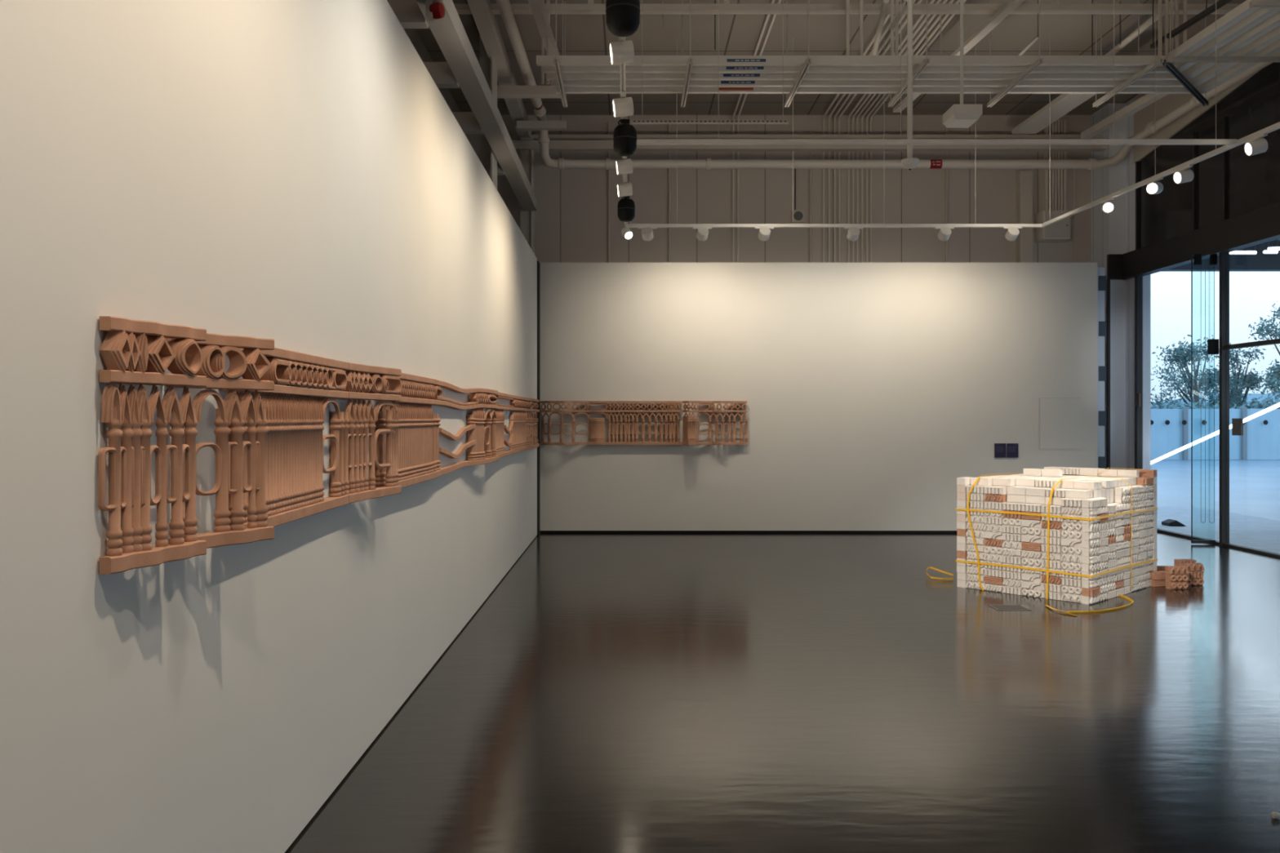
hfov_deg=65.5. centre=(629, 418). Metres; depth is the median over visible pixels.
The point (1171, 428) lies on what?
exterior wall
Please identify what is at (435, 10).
fire alarm
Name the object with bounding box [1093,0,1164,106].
bracket
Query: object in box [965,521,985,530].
brick
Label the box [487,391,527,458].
relief panel
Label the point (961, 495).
brick
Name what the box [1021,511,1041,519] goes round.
brick
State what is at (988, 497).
brick
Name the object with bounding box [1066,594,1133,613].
strap
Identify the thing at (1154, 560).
strap
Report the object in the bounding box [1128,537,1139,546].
brick
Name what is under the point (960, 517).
brick
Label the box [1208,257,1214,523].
hanging cable
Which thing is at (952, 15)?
conduit
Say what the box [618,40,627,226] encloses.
track
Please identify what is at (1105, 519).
brick
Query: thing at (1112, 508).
brick
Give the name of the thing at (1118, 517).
brick
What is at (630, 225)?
track
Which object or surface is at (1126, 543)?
brick
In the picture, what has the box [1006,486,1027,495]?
brick
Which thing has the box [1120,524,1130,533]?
brick
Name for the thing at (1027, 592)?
brick
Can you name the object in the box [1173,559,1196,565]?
brick
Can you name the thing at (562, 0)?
rod
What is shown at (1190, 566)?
brick
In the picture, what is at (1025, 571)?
brick
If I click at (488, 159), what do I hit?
steel column
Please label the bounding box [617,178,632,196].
track spotlight
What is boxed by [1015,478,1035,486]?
brick
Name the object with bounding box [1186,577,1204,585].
brick
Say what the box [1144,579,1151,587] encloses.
brick
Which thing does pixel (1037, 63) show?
bracket
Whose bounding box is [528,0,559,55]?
brace
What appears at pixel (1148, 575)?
brick
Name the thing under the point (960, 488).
brick
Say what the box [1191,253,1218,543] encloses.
door
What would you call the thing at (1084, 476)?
strap
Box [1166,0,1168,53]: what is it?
conduit
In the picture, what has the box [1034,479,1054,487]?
brick
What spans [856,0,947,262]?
conduit
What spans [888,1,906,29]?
strip
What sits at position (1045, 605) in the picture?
strap
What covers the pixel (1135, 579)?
brick
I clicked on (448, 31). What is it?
steel beam
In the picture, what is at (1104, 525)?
brick
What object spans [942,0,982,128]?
pendant luminaire
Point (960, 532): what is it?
brick
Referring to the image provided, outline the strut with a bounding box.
[1150,0,1231,48]
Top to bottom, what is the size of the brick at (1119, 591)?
0.063 m
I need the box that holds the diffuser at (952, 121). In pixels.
[943,114,981,128]
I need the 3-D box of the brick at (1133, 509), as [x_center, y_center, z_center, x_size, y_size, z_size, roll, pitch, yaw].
[4.362,0.819,8.664,0.172,0.063,0.077,0,0,-43]
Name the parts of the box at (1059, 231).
door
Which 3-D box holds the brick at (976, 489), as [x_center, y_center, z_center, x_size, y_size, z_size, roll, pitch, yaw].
[3.054,0.625,8.765,0.081,0.063,0.165,0,0,-43]
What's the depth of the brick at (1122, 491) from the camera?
8.50 m
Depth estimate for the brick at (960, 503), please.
8.83 m
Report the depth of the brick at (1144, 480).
8.85 m
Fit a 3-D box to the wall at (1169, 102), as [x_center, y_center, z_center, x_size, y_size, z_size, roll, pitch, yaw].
[7.070,-3.990,4.409,0.160,0.920,18.817,0,0,0]
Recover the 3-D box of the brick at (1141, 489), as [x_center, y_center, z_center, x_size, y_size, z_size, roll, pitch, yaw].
[4.484,0.625,8.780,0.165,0.064,0.079,0,0,-43]
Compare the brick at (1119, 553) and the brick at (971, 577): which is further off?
the brick at (971, 577)
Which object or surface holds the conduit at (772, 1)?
attached to the wall at (571, 214)
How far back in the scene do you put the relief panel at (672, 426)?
12.95 m
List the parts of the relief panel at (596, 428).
rail, rail, rail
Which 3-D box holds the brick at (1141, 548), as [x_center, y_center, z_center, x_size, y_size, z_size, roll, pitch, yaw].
[4.485,1.145,8.778,0.165,0.064,0.079,0,0,-43]
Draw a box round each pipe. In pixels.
[496,0,1279,169]
[511,140,1107,151]
[608,122,610,262]
[636,0,1236,144]
[668,118,671,262]
[809,129,812,262]
[871,0,889,55]
[901,0,919,169]
[945,126,947,262]
[1074,153,1075,262]
[1104,0,1180,55]
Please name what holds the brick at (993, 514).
on the brick at (988, 519)
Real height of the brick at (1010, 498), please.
0.063 m
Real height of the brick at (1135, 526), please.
0.063 m
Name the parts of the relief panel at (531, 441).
rail, rail, rail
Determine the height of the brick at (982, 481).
0.063 m
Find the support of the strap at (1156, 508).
attached to the brick infill
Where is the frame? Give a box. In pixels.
[1097,267,1106,469]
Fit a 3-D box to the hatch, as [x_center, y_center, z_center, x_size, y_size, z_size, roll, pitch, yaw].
[5.620,0.067,12.997,0.557,0.672,0.006,0,0,0]
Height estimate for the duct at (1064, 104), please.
0.060 m
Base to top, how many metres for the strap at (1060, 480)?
0.989 m
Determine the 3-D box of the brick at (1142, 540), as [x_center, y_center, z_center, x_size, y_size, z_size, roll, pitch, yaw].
[4.485,1.079,8.779,0.172,0.063,0.077,0,0,-43]
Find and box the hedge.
[1151,393,1279,408]
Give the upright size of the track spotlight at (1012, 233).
0.166 m
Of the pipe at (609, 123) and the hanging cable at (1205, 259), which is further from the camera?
the pipe at (609, 123)
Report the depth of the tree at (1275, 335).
43.59 m
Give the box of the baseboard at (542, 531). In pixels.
[541,530,956,533]
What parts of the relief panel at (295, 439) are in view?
rail, rail, rail, rail, rail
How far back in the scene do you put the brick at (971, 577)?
8.75 m
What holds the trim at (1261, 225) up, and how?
attached to the wall at (1113, 232)
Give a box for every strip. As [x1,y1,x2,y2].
[631,0,788,124]
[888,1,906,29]
[1017,0,1039,55]
[1156,506,1279,553]
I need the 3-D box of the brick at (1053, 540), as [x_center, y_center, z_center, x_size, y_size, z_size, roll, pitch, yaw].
[3.513,1.014,8.275,0.081,0.063,0.165,0,0,-43]
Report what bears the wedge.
on the paving strip at (1246, 531)
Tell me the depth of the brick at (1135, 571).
8.64 m
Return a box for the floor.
[284,531,1279,852]
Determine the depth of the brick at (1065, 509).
8.13 m
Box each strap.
[925,566,953,579]
[955,507,1157,520]
[955,558,1157,577]
[966,475,1005,591]
[1044,604,1077,616]
[1045,477,1078,599]
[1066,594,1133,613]
[1084,475,1132,591]
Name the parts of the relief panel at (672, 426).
rail, rail, rail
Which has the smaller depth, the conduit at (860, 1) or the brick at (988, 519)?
the brick at (988, 519)
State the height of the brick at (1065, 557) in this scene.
0.067 m
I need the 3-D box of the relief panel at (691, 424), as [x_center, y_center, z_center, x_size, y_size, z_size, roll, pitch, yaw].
[1.113,0.059,12.864,0.842,0.573,0.251,0,0,0]
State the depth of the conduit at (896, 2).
9.74 m
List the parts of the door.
rail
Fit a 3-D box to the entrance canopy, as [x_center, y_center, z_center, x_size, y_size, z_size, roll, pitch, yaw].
[11.820,-2.740,5.400,9.400,0.520,22.800,0,0,0]
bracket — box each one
[553,0,567,106]
[680,0,693,106]
[784,0,811,106]
[888,0,929,106]
[986,0,1043,106]
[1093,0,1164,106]
[1162,0,1208,106]
[1165,0,1279,62]
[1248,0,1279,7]
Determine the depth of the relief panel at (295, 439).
3.43 m
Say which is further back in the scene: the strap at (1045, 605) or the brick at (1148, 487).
the brick at (1148, 487)
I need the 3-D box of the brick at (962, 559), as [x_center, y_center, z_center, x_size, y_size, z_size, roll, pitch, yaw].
[3.000,1.274,8.890,0.165,0.063,0.080,0,0,-43]
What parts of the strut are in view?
rod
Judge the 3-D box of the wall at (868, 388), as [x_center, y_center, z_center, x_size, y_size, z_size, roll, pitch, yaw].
[2.469,-0.285,13.070,7.282,3.503,0.140,0,0,0]
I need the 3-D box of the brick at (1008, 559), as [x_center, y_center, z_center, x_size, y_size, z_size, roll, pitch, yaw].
[3.285,1.209,8.521,0.081,0.063,0.165,0,0,-43]
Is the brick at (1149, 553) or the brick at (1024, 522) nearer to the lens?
the brick at (1024, 522)
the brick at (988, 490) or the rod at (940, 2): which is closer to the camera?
the brick at (988, 490)
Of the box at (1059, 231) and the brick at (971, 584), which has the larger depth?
the box at (1059, 231)
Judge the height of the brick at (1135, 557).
0.067 m
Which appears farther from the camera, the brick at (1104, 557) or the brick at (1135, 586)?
the brick at (1135, 586)
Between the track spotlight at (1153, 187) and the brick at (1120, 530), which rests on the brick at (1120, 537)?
the brick at (1120, 530)
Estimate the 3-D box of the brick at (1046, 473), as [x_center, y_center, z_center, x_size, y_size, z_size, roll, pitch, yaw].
[3.839,0.495,9.039,0.081,0.063,0.165,0,0,-43]
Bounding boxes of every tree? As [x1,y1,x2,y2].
[1151,334,1255,408]
[1201,337,1267,408]
[1248,300,1279,408]
[1266,334,1277,396]
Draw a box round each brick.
[956,476,970,484]
[956,484,968,493]
[956,499,967,506]
[956,506,966,514]
[956,514,967,521]
[956,521,967,528]
[956,528,967,536]
[956,536,967,543]
[956,543,967,551]
[956,550,967,558]
[956,557,967,565]
[956,564,967,573]
[956,579,967,587]
[957,492,968,499]
[957,572,967,580]
[965,484,987,493]
[965,493,985,501]
[965,500,984,508]
[965,507,985,515]
[965,515,985,523]
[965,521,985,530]
[965,528,985,537]
[965,580,985,589]
[966,536,985,545]
[966,543,985,552]
[966,551,985,560]
[966,558,984,568]
[966,565,984,575]
[966,573,984,582]
[970,477,992,485]
[983,485,1006,494]
[983,493,1005,502]
[983,501,1003,509]
[983,508,1004,517]
[983,515,1003,524]
[983,523,1003,532]
[983,530,1003,539]
[983,545,1003,555]
[983,553,1003,562]
[983,560,1003,569]
[983,568,1003,577]
[984,537,1004,547]
[984,575,1003,585]
[984,582,1003,592]
[992,477,1014,486]
[1001,540,1022,549]
[1002,502,1025,511]
[1002,510,1022,518]
[1002,517,1022,526]
[1002,524,1022,533]
[1002,532,1022,541]
[1002,547,1022,556]
[1002,555,1022,564]
[1002,562,1022,572]
[1002,570,1022,579]
[1002,577,1022,586]
[1002,585,1022,595]
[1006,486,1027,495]
[1006,494,1025,502]
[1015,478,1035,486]
[1021,503,1041,512]
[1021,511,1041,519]
[1021,519,1041,528]
[1021,526,1041,535]
[1021,533,1041,543]
[1021,542,1041,551]
[1021,549,1042,559]
[1021,556,1041,566]
[1021,572,1041,582]
[1021,579,1042,590]
[1021,587,1041,597]
[1022,564,1042,574]
[1023,468,1041,475]
[1025,495,1044,504]
[1026,487,1048,496]
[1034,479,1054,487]
[1040,504,1062,513]
[1040,512,1062,521]
[1040,520,1062,529]
[1040,528,1062,537]
[1040,535,1062,545]
[1040,543,1062,553]
[1040,559,1062,568]
[1040,567,1062,577]
[1040,574,1062,584]
[1040,582,1062,592]
[1040,590,1062,599]
[1041,469,1063,476]
[1041,551,1062,560]
[1044,466,1062,469]
[1044,496,1065,505]
[1045,488,1065,497]
[1053,480,1075,488]
[1060,497,1084,506]
[1060,514,1081,523]
[1060,553,1081,563]
[1060,592,1082,603]
[1061,467,1082,475]
[1061,506,1081,515]
[1061,521,1082,531]
[1061,529,1081,538]
[1061,537,1081,546]
[1061,545,1081,555]
[1061,560,1082,571]
[1061,568,1081,578]
[1061,577,1081,586]
[1061,585,1082,595]
[1065,489,1089,498]
[1071,488,1093,497]
[1073,480,1097,489]
[1079,467,1099,475]
[1081,498,1100,507]
[1081,506,1100,515]
[1081,515,1099,524]
[1081,522,1099,532]
[1081,530,1099,540]
[1081,538,1099,548]
[1081,546,1099,555]
[1081,554,1100,564]
[1081,562,1099,572]
[1081,570,1099,580]
[1081,577,1099,588]
[1081,595,1099,604]
[1082,586,1100,596]
[1091,497,1108,506]
[1097,468,1117,476]
[1097,505,1108,514]
[1097,513,1108,522]
[1097,521,1108,530]
[1097,528,1108,537]
[1097,537,1108,546]
[1097,545,1108,554]
[1097,552,1108,562]
[1097,560,1107,569]
[1097,568,1108,577]
[1097,576,1107,586]
[1097,584,1108,593]
[1097,591,1107,601]
[1105,504,1116,512]
[1105,512,1116,520]
[1105,527,1115,536]
[1105,543,1116,552]
[1105,551,1115,559]
[1105,574,1115,583]
[1105,589,1116,599]
[1106,520,1115,528]
[1106,535,1115,544]
[1106,558,1116,568]
[1106,566,1116,575]
[1106,582,1115,591]
[1107,502,1124,511]
[1113,511,1124,519]
[1113,526,1124,534]
[1113,541,1124,550]
[1113,586,1124,596]
[1114,518,1124,527]
[1114,533,1124,542]
[1114,549,1124,558]
[1114,556,1124,565]
[1114,572,1124,581]
[1114,579,1124,589]
[1115,486,1131,495]
[1115,494,1131,502]
[1115,564,1124,573]
[1117,469,1139,477]
[1120,502,1131,510]
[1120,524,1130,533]
[1120,547,1130,555]
[1121,509,1130,518]
[1121,517,1130,525]
[1121,532,1130,541]
[1121,539,1130,548]
[1121,555,1130,563]
[1121,562,1130,571]
[1121,577,1130,586]
[1121,585,1131,594]
[1122,570,1130,578]
[1124,485,1139,493]
[1128,501,1138,509]
[1128,508,1138,516]
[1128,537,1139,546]
[1128,546,1139,554]
[1129,493,1138,502]
[1129,515,1139,524]
[1129,523,1138,531]
[1129,530,1139,538]
[1129,553,1138,561]
[1129,568,1139,577]
[1129,575,1139,584]
[1131,582,1138,591]
[1132,560,1138,568]
[1133,484,1146,493]
[1134,469,1156,477]
[1135,565,1146,574]
[1136,506,1145,515]
[1136,521,1146,530]
[1136,528,1146,537]
[1136,537,1146,544]
[1136,580,1146,590]
[1137,476,1153,484]
[1137,493,1146,500]
[1137,499,1146,508]
[1137,514,1146,523]
[1137,543,1146,552]
[1137,551,1146,559]
[1137,559,1146,567]
[1138,476,1156,484]
[1138,573,1146,582]
[1142,484,1153,492]
[1142,491,1153,499]
[1143,498,1153,506]
[1143,506,1153,514]
[1143,513,1153,521]
[1143,520,1153,528]
[1143,528,1153,536]
[1143,542,1153,551]
[1143,549,1152,558]
[1143,564,1152,572]
[1144,535,1153,543]
[1144,556,1153,565]
[1144,571,1151,580]
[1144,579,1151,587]
[1149,570,1165,579]
[1149,578,1165,586]
[1150,484,1156,491]
[1150,527,1156,534]
[1150,555,1156,564]
[1150,563,1156,571]
[1151,491,1156,498]
[1151,498,1156,506]
[1151,512,1156,520]
[1151,520,1156,528]
[1151,534,1156,542]
[1151,542,1156,549]
[1151,548,1156,556]
[1156,565,1173,571]
[1165,565,1188,574]
[1165,573,1188,582]
[1165,581,1188,589]
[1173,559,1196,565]
[1181,563,1204,570]
[1186,570,1204,577]
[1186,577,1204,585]
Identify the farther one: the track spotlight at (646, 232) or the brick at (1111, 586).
the track spotlight at (646, 232)
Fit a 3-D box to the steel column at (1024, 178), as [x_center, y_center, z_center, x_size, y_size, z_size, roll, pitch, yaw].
[5.759,-1.050,14.525,0.180,5.100,0.150,0,0,0]
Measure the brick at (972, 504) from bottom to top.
0.063 m
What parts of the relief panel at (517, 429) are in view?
rail, rail, rail, rail, rail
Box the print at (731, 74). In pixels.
[731,74,754,75]
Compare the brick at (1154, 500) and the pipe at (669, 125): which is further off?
the pipe at (669, 125)
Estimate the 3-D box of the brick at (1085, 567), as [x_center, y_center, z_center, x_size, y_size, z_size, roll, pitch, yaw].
[3.747,1.209,8.091,0.169,0.063,0.078,0,0,-43]
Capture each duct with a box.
[1012,93,1095,133]
[1080,93,1168,138]
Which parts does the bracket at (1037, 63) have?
rod, rod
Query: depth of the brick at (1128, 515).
8.51 m
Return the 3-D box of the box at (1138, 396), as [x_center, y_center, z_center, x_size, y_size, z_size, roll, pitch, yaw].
[6.970,-0.253,13.645,0.030,0.182,0.090,0,0,0]
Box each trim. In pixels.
[537,261,541,535]
[1106,201,1279,469]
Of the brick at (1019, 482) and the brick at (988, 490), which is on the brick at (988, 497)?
the brick at (988, 490)
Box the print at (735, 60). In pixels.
[735,59,759,61]
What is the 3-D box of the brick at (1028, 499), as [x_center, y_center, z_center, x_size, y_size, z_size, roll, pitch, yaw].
[3.462,0.690,8.457,0.081,0.063,0.165,0,0,-43]
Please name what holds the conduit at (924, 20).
attached to the wall at (571, 214)
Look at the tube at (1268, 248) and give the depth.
14.71 m
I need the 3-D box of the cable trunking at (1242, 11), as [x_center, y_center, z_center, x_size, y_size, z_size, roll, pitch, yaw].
[2.164,-3.416,5.549,6.108,0.079,8.098,0,0,0]
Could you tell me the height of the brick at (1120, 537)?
0.063 m
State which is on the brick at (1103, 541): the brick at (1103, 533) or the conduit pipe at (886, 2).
the brick at (1103, 533)
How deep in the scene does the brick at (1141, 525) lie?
8.75 m
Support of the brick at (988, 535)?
on the brick at (988, 542)
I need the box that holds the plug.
[1271,812,1279,818]
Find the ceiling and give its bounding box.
[415,0,1245,115]
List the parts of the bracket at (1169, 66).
rod, rod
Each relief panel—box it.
[97,315,206,573]
[166,333,274,548]
[222,346,349,528]
[340,362,401,503]
[374,373,435,488]
[432,379,497,478]
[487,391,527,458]
[525,397,539,449]
[539,400,608,445]
[605,400,683,444]
[682,400,747,445]
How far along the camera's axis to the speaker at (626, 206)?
9.88 m
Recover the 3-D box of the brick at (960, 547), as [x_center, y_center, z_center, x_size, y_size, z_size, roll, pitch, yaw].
[3.000,1.144,8.890,0.165,0.063,0.080,0,0,-43]
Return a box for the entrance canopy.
[1160,238,1279,271]
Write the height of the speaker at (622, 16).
0.266 m
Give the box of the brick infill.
[993,473,1137,505]
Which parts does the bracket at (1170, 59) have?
rod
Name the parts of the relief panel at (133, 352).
rail, rail, rail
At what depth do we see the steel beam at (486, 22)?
11.04 m
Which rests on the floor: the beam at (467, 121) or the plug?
the plug
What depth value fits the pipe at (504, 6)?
13.81 m
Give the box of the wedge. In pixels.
[1161,519,1186,526]
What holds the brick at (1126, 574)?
on the brick at (1126, 581)
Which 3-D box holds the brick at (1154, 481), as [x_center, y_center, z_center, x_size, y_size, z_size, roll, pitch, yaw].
[4.671,0.560,9.013,0.080,0.063,0.165,0,0,-43]
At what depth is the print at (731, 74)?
9.88 m
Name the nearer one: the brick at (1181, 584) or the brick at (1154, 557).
the brick at (1181, 584)
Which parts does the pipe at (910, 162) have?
stem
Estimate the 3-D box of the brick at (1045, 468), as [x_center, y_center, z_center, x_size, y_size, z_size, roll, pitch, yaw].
[4.028,0.495,9.447,0.080,0.063,0.165,0,0,-43]
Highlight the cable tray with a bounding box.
[893,0,1024,112]
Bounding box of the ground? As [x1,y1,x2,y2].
[1151,459,1279,519]
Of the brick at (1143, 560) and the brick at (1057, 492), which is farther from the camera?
the brick at (1143, 560)
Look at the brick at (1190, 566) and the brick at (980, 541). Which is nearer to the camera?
the brick at (980, 541)
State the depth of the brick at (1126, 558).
8.52 m
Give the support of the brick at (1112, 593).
on the floor
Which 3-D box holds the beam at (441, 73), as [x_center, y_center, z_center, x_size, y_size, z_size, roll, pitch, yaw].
[-1.981,-3.025,8.770,0.938,0.190,0.120,0,0,0]
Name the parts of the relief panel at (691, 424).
rail, rail, rail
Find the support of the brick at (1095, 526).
on the brick at (1093, 535)
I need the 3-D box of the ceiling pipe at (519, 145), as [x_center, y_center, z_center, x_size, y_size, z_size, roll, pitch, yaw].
[2.600,-3.880,14.175,8.600,0.120,0.150,0,0,0]
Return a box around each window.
[1134,275,1219,545]
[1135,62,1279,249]
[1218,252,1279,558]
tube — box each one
[1151,402,1279,464]
[1229,244,1256,253]
[1262,239,1278,253]
[1267,241,1279,250]
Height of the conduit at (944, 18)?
2.726 m
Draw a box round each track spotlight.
[609,36,634,64]
[612,90,633,117]
[615,155,632,174]
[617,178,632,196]
[621,224,633,239]
[637,226,657,240]
[693,226,711,240]
[755,226,773,240]
[843,226,862,240]
[934,226,954,240]
[1002,226,1022,240]
[1100,197,1115,213]
[1146,177,1163,194]
[1173,164,1194,183]
[1244,133,1267,155]
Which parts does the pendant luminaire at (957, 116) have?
stem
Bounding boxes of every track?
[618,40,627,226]
[627,36,1041,227]
[1041,0,1279,226]
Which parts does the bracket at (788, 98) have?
rod, rod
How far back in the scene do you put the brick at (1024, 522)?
8.38 m
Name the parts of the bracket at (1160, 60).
rod, rod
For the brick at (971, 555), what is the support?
on the brick at (969, 560)
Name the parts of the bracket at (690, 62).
rod, rod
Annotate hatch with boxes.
[1038,397,1081,448]
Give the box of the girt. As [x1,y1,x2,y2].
[511,134,1100,140]
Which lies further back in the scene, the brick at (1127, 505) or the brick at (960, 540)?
the brick at (960, 540)
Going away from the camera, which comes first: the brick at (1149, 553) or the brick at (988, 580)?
the brick at (988, 580)
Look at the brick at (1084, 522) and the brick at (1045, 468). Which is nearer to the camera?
the brick at (1084, 522)
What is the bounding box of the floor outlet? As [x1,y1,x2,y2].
[987,604,1031,610]
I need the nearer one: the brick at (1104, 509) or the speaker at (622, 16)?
the speaker at (622, 16)
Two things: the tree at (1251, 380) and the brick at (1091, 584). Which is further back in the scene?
the tree at (1251, 380)
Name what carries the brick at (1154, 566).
on the brick
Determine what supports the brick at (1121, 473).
on the brick infill
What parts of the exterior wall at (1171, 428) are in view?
post, post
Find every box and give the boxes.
[1035,210,1070,242]
[1135,393,1141,406]
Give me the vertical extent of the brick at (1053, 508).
0.063 m
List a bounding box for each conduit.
[541,0,544,84]
[546,0,550,84]
[732,0,774,262]
[737,0,781,262]
[822,0,900,262]
[827,0,906,262]
[833,0,915,262]
[838,0,922,262]
[845,0,849,55]
[847,0,935,262]
[852,0,941,262]
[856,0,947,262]
[859,0,862,55]
[861,0,954,262]
[866,0,959,262]
[870,0,966,262]
[890,0,893,55]
[894,0,898,55]
[1043,119,1066,210]
[1158,0,1161,55]
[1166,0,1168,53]
[1171,0,1173,50]
[1175,0,1178,48]
[1182,0,1188,68]
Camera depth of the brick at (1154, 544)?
8.94 m
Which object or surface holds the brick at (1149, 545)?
on the brick at (1149, 553)
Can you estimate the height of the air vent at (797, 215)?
0.136 m
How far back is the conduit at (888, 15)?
14.56 m
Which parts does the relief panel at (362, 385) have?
rail, rail, rail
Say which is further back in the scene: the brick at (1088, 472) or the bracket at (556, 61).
the bracket at (556, 61)
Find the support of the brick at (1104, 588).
on the brick at (1103, 596)
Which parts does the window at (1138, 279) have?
sill rail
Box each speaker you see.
[605,0,639,36]
[613,119,636,155]
[617,195,635,222]
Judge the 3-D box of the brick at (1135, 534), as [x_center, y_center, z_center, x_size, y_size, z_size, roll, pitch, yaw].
[4.363,1.014,8.664,0.172,0.063,0.077,0,0,-43]
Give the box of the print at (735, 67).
[734,66,757,68]
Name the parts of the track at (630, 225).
rail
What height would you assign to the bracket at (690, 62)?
1.125 m
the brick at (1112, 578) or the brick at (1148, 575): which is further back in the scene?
the brick at (1148, 575)
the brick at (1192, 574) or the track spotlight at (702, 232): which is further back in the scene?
the track spotlight at (702, 232)
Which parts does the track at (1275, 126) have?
rail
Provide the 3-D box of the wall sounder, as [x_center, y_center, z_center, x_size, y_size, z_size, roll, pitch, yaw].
[2.465,-3.326,14.572,0.180,0.910,0.055,0,0,0]
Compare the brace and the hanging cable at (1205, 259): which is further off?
the hanging cable at (1205, 259)
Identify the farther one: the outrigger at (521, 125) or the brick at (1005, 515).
the outrigger at (521, 125)
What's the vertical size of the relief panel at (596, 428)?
0.573 m
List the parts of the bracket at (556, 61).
rod, rod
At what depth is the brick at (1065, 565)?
8.13 m
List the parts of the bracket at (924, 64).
rod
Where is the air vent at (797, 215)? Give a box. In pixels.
[793,211,803,220]
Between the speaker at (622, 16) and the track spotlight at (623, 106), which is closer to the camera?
the speaker at (622, 16)
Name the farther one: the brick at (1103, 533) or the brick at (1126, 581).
the brick at (1126, 581)
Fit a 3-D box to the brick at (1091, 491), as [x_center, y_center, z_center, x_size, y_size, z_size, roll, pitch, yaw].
[3.756,0.625,8.272,0.081,0.063,0.165,0,0,-43]
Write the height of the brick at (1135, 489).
0.063 m
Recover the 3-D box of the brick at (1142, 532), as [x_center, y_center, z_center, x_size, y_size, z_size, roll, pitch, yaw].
[4.486,1.014,8.777,0.165,0.063,0.081,0,0,-43]
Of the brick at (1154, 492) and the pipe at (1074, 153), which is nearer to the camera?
the brick at (1154, 492)
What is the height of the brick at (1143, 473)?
0.063 m
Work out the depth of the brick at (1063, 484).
8.41 m
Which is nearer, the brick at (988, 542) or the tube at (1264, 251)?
the brick at (988, 542)
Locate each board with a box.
[994,443,1005,457]
[1006,443,1018,457]
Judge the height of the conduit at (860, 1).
1.020 m
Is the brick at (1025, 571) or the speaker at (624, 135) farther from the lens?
the brick at (1025, 571)
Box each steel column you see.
[480,35,497,189]
[520,137,534,253]
[1016,170,1032,262]
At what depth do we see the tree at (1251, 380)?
45.90 m
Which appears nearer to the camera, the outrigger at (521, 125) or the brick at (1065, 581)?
the brick at (1065, 581)
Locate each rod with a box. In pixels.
[562,0,563,55]
[662,0,663,49]
[681,0,682,55]
[714,0,715,49]
[940,1,941,55]
[1092,0,1093,55]
[1100,2,1102,55]
[1120,0,1120,44]
[1137,0,1139,51]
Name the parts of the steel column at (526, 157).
edge plate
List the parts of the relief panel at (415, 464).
rail, rail, rail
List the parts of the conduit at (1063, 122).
rail, rail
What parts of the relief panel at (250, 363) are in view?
rail, rail, rail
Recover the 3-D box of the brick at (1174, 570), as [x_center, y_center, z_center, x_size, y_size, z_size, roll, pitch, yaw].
[4.823,1.337,8.774,0.180,0.067,0.077,0,0,-8]
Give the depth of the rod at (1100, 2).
10.66 m
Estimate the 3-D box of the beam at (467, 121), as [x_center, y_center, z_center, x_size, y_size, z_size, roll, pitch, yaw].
[-1.981,-3.025,10.190,0.938,0.190,0.120,0,0,0]
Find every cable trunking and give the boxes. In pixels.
[536,0,1259,66]
[541,7,1279,73]
[546,10,1279,79]
[551,25,1279,87]
[555,38,1279,93]
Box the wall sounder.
[791,168,804,222]
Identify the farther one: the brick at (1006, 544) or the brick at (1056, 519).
the brick at (1006, 544)
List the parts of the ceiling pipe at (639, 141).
rail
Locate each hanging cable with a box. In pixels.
[1200,258,1205,523]
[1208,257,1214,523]
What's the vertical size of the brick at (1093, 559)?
0.064 m
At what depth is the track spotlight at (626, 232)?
11.55 m
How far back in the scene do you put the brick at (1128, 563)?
8.52 m
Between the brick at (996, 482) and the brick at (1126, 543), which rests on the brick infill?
the brick at (996, 482)
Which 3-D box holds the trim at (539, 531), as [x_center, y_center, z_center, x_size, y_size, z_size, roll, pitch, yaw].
[-1.236,-0.260,12.950,0.128,3.520,0.380,0,0,0]
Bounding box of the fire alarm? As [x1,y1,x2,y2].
[426,0,444,21]
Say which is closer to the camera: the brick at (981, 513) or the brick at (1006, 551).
the brick at (1006, 551)
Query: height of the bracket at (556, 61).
1.125 m
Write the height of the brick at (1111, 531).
0.063 m
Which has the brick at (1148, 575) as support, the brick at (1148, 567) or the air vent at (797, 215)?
the brick at (1148, 567)
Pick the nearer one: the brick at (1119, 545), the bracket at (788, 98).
the brick at (1119, 545)
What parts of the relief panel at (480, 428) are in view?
rail, rail, rail, rail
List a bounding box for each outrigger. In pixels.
[497,85,566,97]
[516,120,565,130]
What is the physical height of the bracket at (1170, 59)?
1.125 m
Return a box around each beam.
[386,0,428,28]
[415,0,537,210]
[422,62,459,88]
[452,111,482,133]
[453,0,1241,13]
[466,0,531,139]
[478,156,504,175]
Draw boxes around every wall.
[0,0,537,852]
[404,28,460,111]
[464,115,1090,262]
[539,262,1097,530]
[1090,97,1151,470]
[1133,68,1262,164]
[1151,407,1279,459]
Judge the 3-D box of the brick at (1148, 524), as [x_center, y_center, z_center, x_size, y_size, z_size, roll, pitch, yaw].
[4.607,0.950,8.894,0.165,0.064,0.079,0,0,-43]
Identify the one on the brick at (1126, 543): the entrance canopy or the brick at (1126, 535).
the brick at (1126, 535)
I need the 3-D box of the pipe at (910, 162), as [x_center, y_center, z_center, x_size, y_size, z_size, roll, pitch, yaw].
[2.477,-3.323,8.800,0.152,2.253,0.152,0,0,0]
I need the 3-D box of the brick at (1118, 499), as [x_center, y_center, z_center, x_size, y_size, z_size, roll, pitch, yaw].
[4.239,0.690,8.550,0.169,0.063,0.078,0,0,-43]

